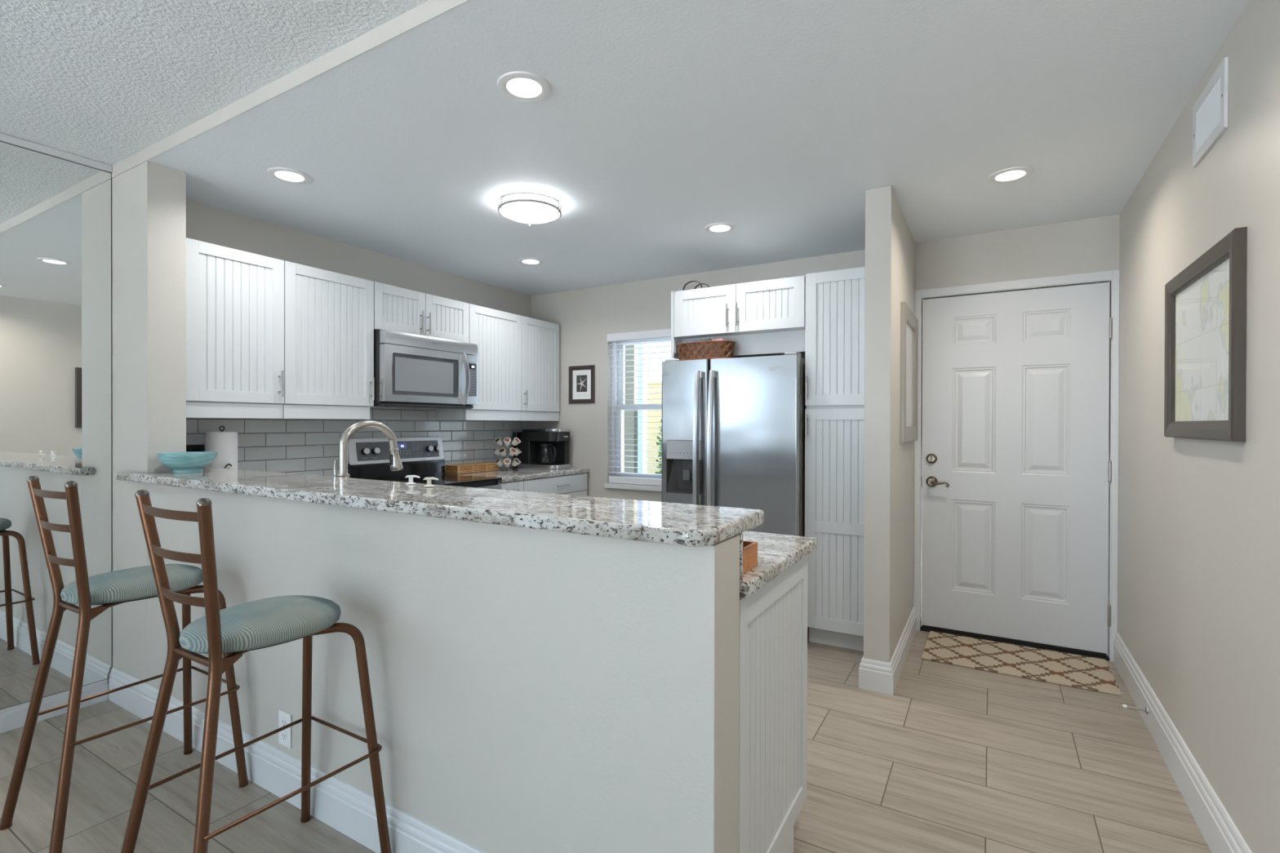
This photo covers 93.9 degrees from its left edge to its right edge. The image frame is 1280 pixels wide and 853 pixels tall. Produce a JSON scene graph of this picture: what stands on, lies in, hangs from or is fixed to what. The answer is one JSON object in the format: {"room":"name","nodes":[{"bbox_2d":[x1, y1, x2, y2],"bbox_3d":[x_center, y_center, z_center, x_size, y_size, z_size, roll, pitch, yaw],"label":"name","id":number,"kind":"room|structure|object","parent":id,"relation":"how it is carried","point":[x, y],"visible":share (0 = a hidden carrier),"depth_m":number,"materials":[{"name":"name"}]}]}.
{"room":"kitchen","nodes":[
{"label":"kitchen","id":0,"kind":"room"},
{"bbox_2d":[0,0,427,165],"bbox_3d":[-2.166,-1.284,-0.823,4.388,0.200,5.894,0,0,30],"label":"ceiling","id":1,"kind":"structure","parent":0,"point":[105,82],"depth_m":1.93,"materials":[{"name":"white paint"}]},
{"bbox_2d":[107,199,531,684],"bbox_3d":[-3.207,0.030,1.570,0.120,2.452,8.660,0,0,30],"label":"wall","id":2,"kind":"structure","parent":0,"point":[205,223],"depth_m":3.69,"materials":[{"name":"grey paint"}]},
{"bbox_2d":[0,679,108,733],"bbox_3d":[-2.803,1.209,2.128,0.018,0.093,1.426,0,0,30],"label":"baseboard","id":3,"kind":"structure","parent":2,"relation":"attached to","point":[13,717],"depth_m":2.57,"materials":[{"name":"white paint"}]},
{"bbox_2d":[0,133,111,172],"bbox_3d":[-2.807,-1.181,2.104,0.018,0.030,1.492,0,0,30],"label":"trim","id":4,"kind":"structure","parent":2,"relation":"attached to","point":[8,139],"depth_m":2.57,"materials":[{"name":"white paint"}]},
{"bbox_2d":[0,141,111,710],"bbox_3d":[-2.801,-0.002,2.134,0.006,2.327,1.443,0,0,30],"label":"wall mirror","id":5,"kind":"object","parent":2,"relation":"attached to","point":[55,213],"visible":1,"depth_m":2.57,"materials":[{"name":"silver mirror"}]},
{"bbox_2d":[186,237,284,418],"bbox_3d":[-2.081,-0.452,2.984,0.357,0.823,0.444,0,0,30],"label":"upper cabinet","id":6,"kind":"object","parent":2,"relation":"attached to","point":[235,298],"visible":0.77,"depth_m":2.90,"materials":[{"name":"white paint"}]},
{"bbox_2d":[283,260,374,419],"bbox_3d":[-1.835,-0.454,3.403,0.357,0.823,0.520,0,0,30],"label":"upper cabinet","id":7,"kind":"object","parent":2,"relation":"attached to","point":[329,315],"visible":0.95,"depth_m":3.31,"materials":[{"name":"white paint"}]},
{"bbox_2d":[186,405,532,476],"bbox_3d":[-1.658,0.100,4.076,0.012,0.500,2.768,0,0,30],"label":"wall tiles","id":8,"kind":"structure","parent":2,"relation":"attached to","point":[308,446],"depth_m":3.65,"materials":[{"name":"grey tile"}]},
{"bbox_2d":[186,444,204,452],"bbox_3d":[-2.267,0.153,3.019,0.010,0.120,0.120,0,0,30],"label":"wall outlet","id":9,"kind":"object","parent":8,"relation":"attached to","point":[189,448],"visible":0.31,"depth_m":3.03,"materials":[{"name":"black plastic"}]},
{"bbox_2d":[186,448,200,452],"bbox_3d":[-2.264,0.153,3.017,0.003,0.076,0.086,0,0,30],"label":"receptacle","id":10,"kind":"object","parent":9,"relation":"attached to","point":[187,450],"depth_m":3.02,"materials":[{"name":"black"}]},
{"bbox_2d":[373,281,469,342],"bbox_3d":[-1.512,-0.724,3.952,0.357,0.285,0.749,0,0,30],"label":"upper cabinet","id":11,"kind":"object","parent":2,"relation":"attached to","point":[396,308],"visible":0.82,"depth_m":3.83,"materials":[{"name":"white paint"}]},
{"bbox_2d":[373,328,477,408],"bbox_3d":[-1.464,-0.350,3.922,0.472,0.457,0.741,0,0,30],"label":"microwave","id":12,"kind":"object","parent":11,"relation":"attached to","point":[411,370],"visible":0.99,"depth_m":3.76,"materials":[{"name":"silver metal"}]},
{"bbox_2d":[435,303,521,420],"bbox_3d":[-1.206,-0.457,4.510,0.321,0.823,0.566,0,0,30],"label":"upper cabinet","id":13,"kind":"object","parent":2,"relation":"attached to","point":[496,334],"visible":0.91,"depth_m":4.43,"materials":[{"name":"white paint"}]},
{"bbox_2d":[519,315,559,421],"bbox_3d":[-0.923,-0.458,4.957,0.357,0.823,0.486,0,0,30],"label":"upper cabinet","id":14,"kind":"object","parent":2,"relation":"attached to","point":[540,338],"visible":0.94,"depth_m":4.88,"materials":[{"name":"white paint"}]},
{"bbox_2d":[111,160,739,852],"bbox_3d":[-1.105,0.060,2.061,3.008,2.398,0.145,0,0,30],"label":"wall","id":15,"kind":"structure","parent":0,"point":[533,691],"depth_m":1.62,"materials":[{"name":"grey paint"}]},
{"bbox_2d":[278,709,291,748],"bbox_3d":[-1.210,1.031,2.037,0.072,0.116,0.007,0,0,30],"label":"wall outlet","id":16,"kind":"object","parent":15,"relation":"attached to","point":[284,717],"visible":0.96,"depth_m":2.03,"materials":[{"name":"white plastic"}]},
{"bbox_2d":[280,717,287,726],"bbox_3d":[-1.211,1.008,2.035,0.034,0.034,0.001,0,0,30],"label":"receptacle","id":17,"kind":"object","parent":16,"relation":"attached to","point":[283,720],"depth_m":2.04,"materials":[{"name":"grey plastic"}]},
{"bbox_2d":[280,730,287,742],"bbox_3d":[-1.211,1.054,2.035,0.034,0.034,0.001,0,0,30],"label":"receptacle","id":18,"kind":"object","parent":16,"relation":"attached to","point":[283,733],"depth_m":2.03,"materials":[{"name":"white plastic"}]},
{"bbox_2d":[111,0,468,177],"bbox_3d":[-0.674,-1.163,1.719,4.090,0.055,0.002,0,0,30],"label":"trim","id":19,"kind":"structure","parent":15,"relation":"attached to","point":[428,10],"depth_m":1.98,"materials":[{"name":"grey paint"}]},
{"bbox_2d":[108,667,484,852],"bbox_3d":[-1.141,1.187,1.991,2.990,0.144,0.018,0,0,30],"label":"baseboard","id":20,"kind":"structure","parent":15,"relation":"attached to","point":[342,806],"depth_m":1.97,"materials":[{"name":"white paint"}]},
{"bbox_2d":[115,466,764,546],"bbox_3d":[-1.068,0.221,2.106,2.997,0.034,0.370,0,0,30],"label":"countertop","id":21,"kind":"structure","parent":15,"relation":"on","point":[686,525],"depth_m":1.61,"materials":[{"name":"stone"}]},
{"bbox_2d":[156,451,217,473],"bbox_3d":[-1.972,0.157,2.608,0.211,0.085,0.211,0,0,30],"label":"bowl","id":22,"kind":"object","parent":21,"relation":"on","point":[192,461],"visible":1,"depth_m":2.55,"materials":[{"name":"teal ceramic"}]},
{"bbox_2d":[219,426,231,468],"bbox_3d":[-2.106,0.170,3.021,0.142,0.348,0.132,0,0,1],"label":"towel holder","id":23,"kind":"object","parent":21,"relation":"on","point":[226,465],"visible":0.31,"depth_m":3.01,"materials":[{"name":"black metal"}]},
{"bbox_2d":[205,431,237,469],"bbox_3d":[-2.112,0.180,3.021,0.133,0.308,0.133,0,0,30],"label":"paper towel roll","id":24,"kind":"object","parent":23,"relation":"in","point":[224,443],"visible":0.48,"depth_m":2.97,"materials":[{"name":"white paper"}]},
{"bbox_2d":[405,475,419,484],"bbox_3d":[-0.804,0.188,2.110,0.046,0.032,0.042,0,0,30],"label":"soap pump","id":25,"kind":"object","parent":21,"relation":"on","point":[411,477],"visible":1,"depth_m":2.10,"materials":[{"name":"white plastic"}]},
{"bbox_2d":[422,477,439,487],"bbox_3d":[-0.711,0.189,2.030,0.046,0.032,0.042,0,0,30],"label":"soap pump","id":26,"kind":"object","parent":21,"relation":"on","point":[428,479],"visible":1,"depth_m":2.02,"materials":[{"name":"beige plastic"}]},
{"bbox_2d":[0,630,1211,852],"bbox_3d":[-1.395,1.305,0.510,4.388,0.080,8.960,0,0,30],"label":"floor","id":27,"kind":"structure","parent":0,"point":[958,759],"depth_m":2.12,"materials":[{"name":"tile"}]},
{"bbox_2d":[0,475,248,852],"bbox_3d":[-1.689,0.709,1.984,0.434,1.105,0.523,0,0,30],"label":"bar stool","id":28,"kind":"object","parent":27,"relation":"on","point":[108,589],"visible":0.87,"depth_m":1.88,"materials":[{"name":"brown metal"}]},
{"bbox_2d":[120,489,391,852],"bbox_3d":[-1.020,0.712,1.595,0.434,1.105,0.523,0,0,30],"label":"bar stool","id":29,"kind":"object","parent":27,"relation":"on","point":[239,629],"visible":1,"depth_m":1.50,"materials":[{"name":"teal metal"}]},
{"bbox_2d":[347,436,502,489],"bbox_3d":[-1.368,0.654,3.870,0.666,1.155,0.741,0,0,30],"label":"stove","id":30,"kind":"object","parent":27,"relation":"on","point":[422,457],"visible":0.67,"depth_m":3.93,"materials":[{"name":"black metal"}]},
{"bbox_2d":[381,474,502,485],"bbox_3d":[-1.355,0.353,3.861,0.555,0.016,0.741,0,0,30],"label":"cooktop","id":31,"kind":"object","parent":30,"relation":"in","point":[444,479],"depth_m":3.92,"materials":[{"name":"black glass"}]},
{"bbox_2d":[454,480,497,487],"bbox_3d":[-1.403,0.796,3.891,0.585,0.869,0.741,0,0,30],"label":"range","id":32,"kind":"object","parent":30,"relation":"in","point":[493,482],"depth_m":3.90,"materials":[{"name":"black metal"}]},
{"bbox_2d":[497,480,523,491],"bbox_3d":[-1.138,0.816,4.309,0.651,0.868,0.235,0,0,30],"label":"base cabinet","id":33,"kind":"object","parent":27,"relation":"on","point":[517,485],"visible":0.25,"depth_m":4.17,"materials":[{"name":"white paint"}]},
{"bbox_2d":[522,472,586,496],"bbox_3d":[-0.877,0.815,4.754,0.651,0.868,0.794,0,0,30],"label":"base cabinet","id":34,"kind":"object","parent":27,"relation":"on","point":[572,484],"visible":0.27,"depth_m":4.62,"materials":[{"name":"white paint"}]},
{"bbox_2d":[444,466,588,482],"bbox_3d":[-0.945,0.362,4.659,0.629,0.036,1.035,0,0,30],"label":"countertop","id":35,"kind":"structure","parent":34,"relation":"on","point":[517,473],"depth_m":4.46,"materials":[{"name":"stone"}]},
{"bbox_2d":[444,462,498,474],"bbox_3d":[-1.267,0.313,4.528,0.143,0.060,0.418,0,0,30],"label":"bamboo tray","id":36,"kind":"object","parent":35,"relation":"on","point":[459,468],"visible":0.9,"depth_m":4.43,"materials":[{"name":"brown wood"}]},
{"bbox_2d":[500,444,513,470],"bbox_3d":[-1.046,0.216,4.708,0.108,0.254,0.108,0,0,30],"label":"pod carousel","id":37,"kind":"object","parent":35,"relation":"on","point":[507,454],"visible":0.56,"depth_m":4.68,"materials":[{"name":"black metal"}]},
{"bbox_2d":[493,447,500,455],"bbox_3d":[-1.121,0.198,4.681,0.066,0.066,0.055,0,0,-38],"label":"pod","id":38,"kind":"object","parent":37,"relation":"in","point":[495,451],"visible":0.92,"depth_m":4.66,"materials":[{"name":"white plastic"}]},
{"bbox_2d":[494,458,502,466],"bbox_3d":[-1.097,0.281,4.647,0.066,0.066,0.055,0,0,-33],"label":"pod","id":39,"kind":"object","parent":37,"relation":"in","point":[498,461],"visible":1,"depth_m":4.64,"materials":[{"name":"white plastic"}]},
{"bbox_2d":[494,437,502,445],"bbox_3d":[-1.096,0.118,4.646,0.066,0.066,0.055,0,0,-33],"label":"pod","id":40,"kind":"object","parent":37,"relation":"in","point":[498,441],"visible":1,"depth_m":4.64,"materials":[{"name":"white plastic"}]},
{"bbox_2d":[498,448,506,456],"bbox_3d":[-1.067,0.198,4.631,0.055,0.066,0.066,0,0,-2],"label":"pod","id":41,"kind":"object","parent":37,"relation":"in","point":[502,451],"visible":1,"depth_m":4.62,"materials":[{"name":"white plastic"}]},
{"bbox_2d":[503,458,511,466],"bbox_3d":[-1.031,0.281,4.630,0.055,0.066,0.066,0,0,-28],"label":"pod","id":42,"kind":"object","parent":37,"relation":"in","point":[507,462],"visible":1,"depth_m":4.62,"materials":[{"name":"white plastic"}]},
{"bbox_2d":[503,437,511,445],"bbox_3d":[-1.031,0.118,4.629,0.055,0.066,0.066,0,0,-28],"label":"pod","id":43,"kind":"object","parent":37,"relation":"in","point":[507,441],"visible":1,"depth_m":4.62,"materials":[{"name":"white plastic"}]},
{"bbox_2d":[508,447,516,456],"bbox_3d":[-0.992,0.198,4.649,0.066,0.066,0.055,0,0,31],"label":"pod","id":44,"kind":"object","parent":37,"relation":"in","point":[513,451],"visible":1,"depth_m":4.64,"materials":[{"name":"white plastic"}]},
{"bbox_2d":[511,457,519,466],"bbox_3d":[-0.971,0.281,4.680,0.066,0.066,0.055,0,0,38],"label":"pod","id":45,"kind":"object","parent":37,"relation":"in","point":[516,461],"visible":1,"depth_m":4.67,"materials":[{"name":"white plastic"}]},
{"bbox_2d":[511,437,519,445],"bbox_3d":[-0.970,0.118,4.679,0.066,0.066,0.055,0,0,38],"label":"pod","id":46,"kind":"object","parent":37,"relation":"in","point":[515,441],"visible":1,"depth_m":4.67,"materials":[{"name":"white plastic"}]},
{"bbox_2d":[514,447,521,455],"bbox_3d":[-0.966,0.198,4.715,0.066,0.066,0.055,0,0,13],"label":"pod","id":47,"kind":"object","parent":37,"relation":"in","point":[518,451],"visible":0.87,"depth_m":4.70,"materials":[{"name":"white plastic"}]},
{"bbox_2d":[513,428,570,469],"bbox_3d":[-0.811,0.180,4.991,0.443,0.323,0.255,0,0,30],"label":"coffee maker","id":48,"kind":"object","parent":35,"relation":"on","point":[531,454],"visible":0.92,"depth_m":4.94,"materials":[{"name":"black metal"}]},
{"bbox_2d":[537,443,555,464],"bbox_3d":[-0.775,0.223,4.923,0.162,0.172,0.177,0,0,-10],"label":"coffee carafe","id":49,"kind":"object","parent":48,"relation":"on","point":[540,444],"visible":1,"depth_m":4.88,"materials":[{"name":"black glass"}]},
{"bbox_2d":[661,351,808,631],"bbox_3d":[0.652,0.414,3.829,0.874,1.683,0.737,0,0,30],"label":"refrigerator","id":50,"kind":"object","parent":27,"relation":"on","point":[733,428],"visible":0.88,"depth_m":3.54,"materials":[{"name":"grey metal"}]},
{"bbox_2d":[676,339,735,360],"bbox_3d":[0.415,-0.470,3.773,0.383,0.116,0.187,0,0,30],"label":"wicker basket","id":51,"kind":"object","parent":50,"relation":"on","point":[723,348],"visible":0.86,"depth_m":3.68,"materials":[{"name":"brown wicker"}]},
{"bbox_2d":[706,354,808,631],"bbox_3d":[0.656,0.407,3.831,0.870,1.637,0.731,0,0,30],"label":"door","id":52,"kind":"structure","parent":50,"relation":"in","point":[756,406],"depth_m":3.48,"materials":[{"name":"silver metal"}]},
{"bbox_2d":[738,555,807,852],"bbox_3d":[-0.627,0.825,2.240,2.356,0.870,0.637,0,0,30],"label":"base cabinet","id":53,"kind":"object","parent":27,"relation":"on","point":[773,740],"visible":0.18,"depth_m":1.60,"materials":[{"name":"white paint"}]},
{"bbox_2d":[739,530,816,599],"bbox_3d":[-0.808,0.369,2.540,3.008,0.036,0.976,0,0,30],"label":"countertop","id":54,"kind":"structure","parent":53,"relation":"on","point":[776,553],"depth_m":1.69,"materials":[{"name":"stone"}]},
{"bbox_2d":[333,420,403,477],"bbox_3d":[-1.160,0.161,2.562,0.080,0.376,0.309,0,0,30],"label":"faucet","id":55,"kind":"object","parent":54,"relation":"on","point":[395,463],"visible":0.81,"depth_m":2.50,"materials":[{"name":"silver metal"}]},
{"bbox_2d":[738,533,742,582],"bbox_3d":[-0.899,0.296,2.035,2.630,0.112,0.015,0,0,30],"label":"backsplash","id":56,"kind":"structure","parent":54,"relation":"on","point":[740,534],"depth_m":1.36,"materials":[{"name":"stone"}]},
{"bbox_2d":[742,540,757,573],"bbox_3d":[0.189,0.326,1.514,0.175,0.060,0.151,0,0,30],"label":"wooden box","id":57,"kind":"object","parent":54,"relation":"on","point":[749,548],"visible":0.29,"depth_m":1.49,"materials":[{"name":"orange wood"}]},
{"bbox_2d":[804,266,865,651],"bbox_3d":[1.263,0.190,3.588,0.396,2.137,0.649,0,0,30],"label":"pantry cabinet","id":58,"kind":"object","parent":27,"relation":"on","point":[834,342],"visible":0.69,"depth_m":3.36,"materials":[{"name":"white paint"}]},
{"bbox_2d":[920,631,1121,696],"bbox_3d":[2.015,1.256,3.227,0.856,0.009,0.490,0,0,31],"label":"door mat","id":59,"kind":"object","parent":27,"relation":"on","point":[1077,671],"visible":1,"depth_m":3.19,"materials":[{"name":"beige fabric"}]},
{"bbox_2d":[112,0,1249,295],"bbox_3d":[0.103,-1.240,3.041,4.388,0.200,3.065,0,0,30],"label":"ceiling","id":60,"kind":"structure","parent":0,"point":[660,122],"depth_m":2.29,"materials":[{"name":"white paint"}]},
{"bbox_2d":[266,167,311,184],"bbox_3d":[-1.593,-1.138,2.719,0.176,0.008,0.176,0,0,30],"label":"recessed light","id":61,"kind":"object","parent":60,"relation":"in","point":[291,175],"visible":1,"depth_m":2.71,"materials":[{"name":"white plastic"}]},
{"bbox_2d":[275,171,303,181],"bbox_3d":[-1.593,-1.140,2.719,0.114,0.002,0.114,0,0,30],"label":"diffuser","id":62,"kind":"object","parent":61,"relation":"attached to","point":[281,175],"depth_m":2.73,"materials":[{"name":"white plastic"}]},
{"bbox_2d":[497,71,551,102],"bbox_3d":[-0.387,-1.132,1.998,0.176,0.008,0.176,0,0,30],"label":"recessed light","id":63,"kind":"object","parent":60,"relation":"in","point":[520,86],"visible":1,"depth_m":1.99,"materials":[{"name":"white plastic"}]},
{"bbox_2d":[506,78,541,97],"bbox_3d":[-0.387,-1.134,1.998,0.114,0.002,0.114,0,0,30],"label":"diffuser","id":64,"kind":"object","parent":63,"relation":"attached to","point":[516,87],"depth_m":2.00,"materials":[{"name":"white plastic"}]},
{"bbox_2d":[497,191,561,226],"bbox_3d":[-0.559,-1.100,3.045,0.321,0.082,0.318,0,0,30],"label":"ceiling lamp","id":65,"kind":"object","parent":60,"relation":"attached to","point":[529,207],"visible":1,"depth_m":2.96,"materials":[{"name":"white glass"}]},
{"bbox_2d":[517,257,543,265],"bbox_3d":[-0.758,-1.142,4.141,0.176,0.008,0.176,0,0,30],"label":"recessed light","id":66,"kind":"object","parent":60,"relation":"in","point":[530,261],"visible":1,"depth_m":4.13,"materials":[{"name":"white plastic"}]},
{"bbox_2d":[522,259,538,263],"bbox_3d":[-0.758,-1.144,4.141,0.114,0.002,0.114,0,0,30],"label":"diffuser","id":67,"kind":"object","parent":66,"relation":"attached to","point":[524,261],"depth_m":4.14,"materials":[{"name":"white plastic"}]},
{"bbox_2d":[704,222,735,233],"bbox_3d":[0.458,-1.136,3.427,0.176,0.008,0.176,0,0,30],"label":"recessed light","id":68,"kind":"object","parent":60,"relation":"in","point":[722,227],"visible":1,"depth_m":3.42,"materials":[{"name":"white plastic"}]},
{"bbox_2d":[710,225,729,231],"bbox_3d":[0.458,-1.138,3.427,0.114,0.002,0.114,0,0,30],"label":"diffuser","id":69,"kind":"object","parent":68,"relation":"attached to","point":[713,228],"depth_m":3.43,"materials":[{"name":"white plastic"}]},
{"bbox_2d":[987,166,1033,183],"bbox_3d":[1.668,-1.131,2.693,0.176,0.008,0.176,0,0,30],"label":"recessed light","id":70,"kind":"object","parent":60,"relation":"in","point":[1009,175],"visible":1,"depth_m":2.69,"materials":[{"name":"white plastic"}]},
{"bbox_2d":[995,170,1025,180],"bbox_3d":[1.668,-1.133,2.693,0.114,0.002,0.114,0,0,30],"label":"diffuser","id":71,"kind":"object","parent":70,"relation":"attached to","point":[1006,175],"depth_m":2.69,"materials":[{"name":"white plastic"}]},
{"bbox_2d":[531,214,1119,502],"bbox_3d":[0.851,0.028,4.295,4.358,2.452,0.150,0,0,30],"label":"wall","id":72,"kind":"structure","parent":0,"point":[585,317],"depth_m":4.49,"materials":[{"name":"grey paint"}]},
{"bbox_2d":[568,364,595,403],"bbox_3d":[-0.487,-0.350,4.984,0.258,0.313,0.016,0,0,30],"label":"framed picture","id":73,"kind":"object","parent":72,"relation":"attached to","point":[581,378],"visible":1,"depth_m":4.98,"materials":[{"name":"brown wood"}]},
{"bbox_2d":[572,369,591,399],"bbox_3d":[-0.485,-0.350,4.987,0.198,0.253,0.002,0,0,30],"label":"print","id":74,"kind":"object","parent":73,"relation":"attached to","point":[581,379],"depth_m":4.99,"materials":[{"name":"white paper"}]},
{"bbox_2d":[604,337,671,491],"bbox_3d":[0.092,-0.125,4.718,0.784,1.248,0.170,0,0,30],"label":"window","id":75,"kind":"structure","parent":72,"relation":"in","point":[615,427],"depth_m":4.90,"materials":[{"name":"white plastic"}]},
{"bbox_2d":[607,328,671,485],"bbox_3d":[0.072,-0.144,4.683,0.754,1.206,0.066,0,0,30],"label":"window blind","id":76,"kind":"object","parent":75,"relation":"attached to","point":[663,333],"visible":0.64,"depth_m":4.72,"materials":[{"name":"white plastic"}]},
{"bbox_2d":[671,275,805,359],"bbox_3d":[0.719,-0.660,3.906,0.868,0.431,0.649,0,0,30],"label":"upper cabinet","id":77,"kind":"object","parent":72,"relation":"attached to","point":[766,317],"visible":0.86,"depth_m":3.65,"materials":[{"name":"white paint"}]},
{"bbox_2d":[683,280,709,290],"bbox_3d":[0.437,-0.908,3.951,0.275,0.070,0.260,0,0,30],"label":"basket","id":78,"kind":"object","parent":77,"relation":"on","point":[686,284],"visible":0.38,"depth_m":3.89,"materials":[{"name":"brown metal"}]},
{"bbox_2d":[920,626,1109,661],"bbox_3d":[2.164,1.253,3.515,0.926,0.014,0.152,0,0,30],"label":"threshold","id":79,"kind":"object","parent":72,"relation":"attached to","point":[922,628],"depth_m":3.42,"materials":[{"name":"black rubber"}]},
{"bbox_2d":[913,269,1119,662],"bbox_3d":[2.164,0.210,3.510,0.996,2.100,0.156,0,0,30],"label":"trim","id":80,"kind":"structure","parent":72,"relation":"attached to","point":[1113,277],"depth_m":3.27,"materials":[{"name":"white paint"}]},
{"bbox_2d":[921,282,1112,657],"bbox_3d":[2.134,0.232,3.450,0.930,2.026,0.110,0,0,30],"label":"door","id":81,"kind":"structure","parent":72,"relation":"in","point":[1016,468],"depth_m":3.44,"materials":[{"name":"white paint"}]},
{"bbox_2d":[863,185,915,662],"bbox_3d":[1.391,0.061,3.294,0.118,2.398,1.029,0,0,30],"label":"wall","id":82,"kind":"structure","parent":0,"point":[890,243],"depth_m":2.86,"materials":[{"name":"grey paint"}]},
{"bbox_2d":[858,657,893,695],"bbox_3d":[1.124,1.189,2.847,0.154,0.144,0.018,0,0,30],"label":"baseboard","id":83,"kind":"structure","parent":82,"relation":"attached to","point":[876,676],"depth_m":2.84,"materials":[{"name":"white paint"}]},
{"bbox_2d":[889,606,916,694],"bbox_3d":[1.440,1.188,3.250,0.018,0.144,1.034,0,0,30],"label":"baseboard","id":84,"kind":"structure","parent":82,"relation":"attached to","point":[897,662],"depth_m":3.15,"materials":[{"name":"white paint"}]},
{"bbox_2d":[900,301,918,443],"bbox_3d":[1.525,-0.283,3.377,0.024,0.735,0.620,0,0,30],"label":"framed picture","id":85,"kind":"object","parent":82,"relation":"attached to","point":[908,322],"visible":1,"depth_m":3.31,"materials":[{"name":"silver metal"}]},
{"bbox_2d":[1117,0,1279,852],"bbox_3d":[0.422,0.047,-0.561,0.120,2.452,8.660,0,0,30],"label":"wall","id":86,"kind":"structure","parent":0,"point":[1198,578],"depth_m":1.80,"materials":[{"name":"grey paint"}]},
{"bbox_2d":[1122,704,1147,714],"bbox_3d":[2.094,1.192,2.531,0.083,0.028,0.028,0,0,30],"label":"door stop","id":87,"kind":"object","parent":86,"relation":"attached to","point":[1125,706],"visible":1,"depth_m":2.52,"materials":[{"name":"silver metal"}]},
{"bbox_2d":[1113,632,1252,852],"bbox_3d":[0.355,1.192,-0.530,0.018,0.161,8.640,0,0,30],"label":"baseboard","id":88,"kind":"structure","parent":86,"relation":"attached to","point":[1218,829],"depth_m":2.07,"materials":[{"name":"white paint"}]},
{"bbox_2d":[1164,226,1247,441],"bbox_3d":[1.795,-0.247,1.923,0.028,0.575,0.735,0,0,30],"label":"framed picture","id":89,"kind":"object","parent":86,"relation":"attached to","point":[1205,369],"visible":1,"depth_m":1.83,"materials":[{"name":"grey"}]},
{"bbox_2d":[1174,258,1229,421],"bbox_3d":[1.802,-0.247,1.919,0.004,0.467,0.627,0,0,30],"label":"print","id":90,"kind":"object","parent":89,"relation":"attached to","point":[1202,300],"depth_m":1.89},
{"bbox_2d":[1192,56,1228,167],"bbox_3d":[1.778,-0.970,1.869,0.010,0.205,0.315,0,0,30],"label":"air vent","id":91,"kind":"object","parent":86,"relation":"in","point":[1210,111],"visible":1,"depth_m":1.85,"materials":[{"name":"white metal"}]},
{"label":"outside","id":92,"kind":"structure","parent":0,"visible":0},
{"bbox_3d":[2.529,1.488,4.318,60.000,0.140,70.000,0,0,30],"label":"ground","id":93,"kind":"structure","parent":92,"visible":0},
{"bbox_2d":[623,344,638,473],"bbox_3d":[-0.126,-0.285,8.249,0.165,3.358,0.100,0,0,30],"label":"porch column","id":94,"kind":"structure","parent":93,"relation":"on","point":[628,448],"depth_m":8.21,"materials":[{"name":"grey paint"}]},
{"bbox_2d":[637,343,642,473],"bbox_3d":[0.014,-0.285,8.492,0.071,3.358,0.060,0,0,30],"label":"porch post","id":95,"kind":"object","parent":93,"relation":"on","point":[640,350],"visible":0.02,"depth_m":8.46,"materials":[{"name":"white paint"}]},
{"bbox_2d":[642,343,647,473],"bbox_3d":[0.069,-0.285,8.460,0.052,3.358,0.060,0,0,30],"label":"porch post","id":96,"kind":"object","parent":93,"relation":"on","point":[644,350],"visible":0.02,"depth_m":8.44,"materials":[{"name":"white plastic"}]},
{"bbox_2d":[622,342,679,472],"bbox_3d":[0.041,-0.400,12.111,5.800,3.558,3.070,0,0,30],"label":"neighbor house","id":97,"kind":"structure","parent":93,"relation":"on","point":[660,348],"depth_m":10.26,"materials":[{"name":"white"}]},
{"bbox_2d":[647,382,662,474],"bbox_3d":[1.022,0.350,8.911,2.100,2.088,0.240,0,0,30],"label":"wall","id":98,"kind":"structure","parent":93,"relation":"on","point":[655,397],"depth_m":9.27,"materials":[{"name":"yellow"}]},
{"bbox_2d":[654,418,662,474],"bbox_3d":[0.587,0.532,8.543,0.765,1.724,0.755,0,0,30],"label":"shrub","id":99,"kind":"object","parent":93,"relation":"on","point":[658,437],"visible":0.02,"depth_m":8.51,"materials":[{"name":"green plant"}]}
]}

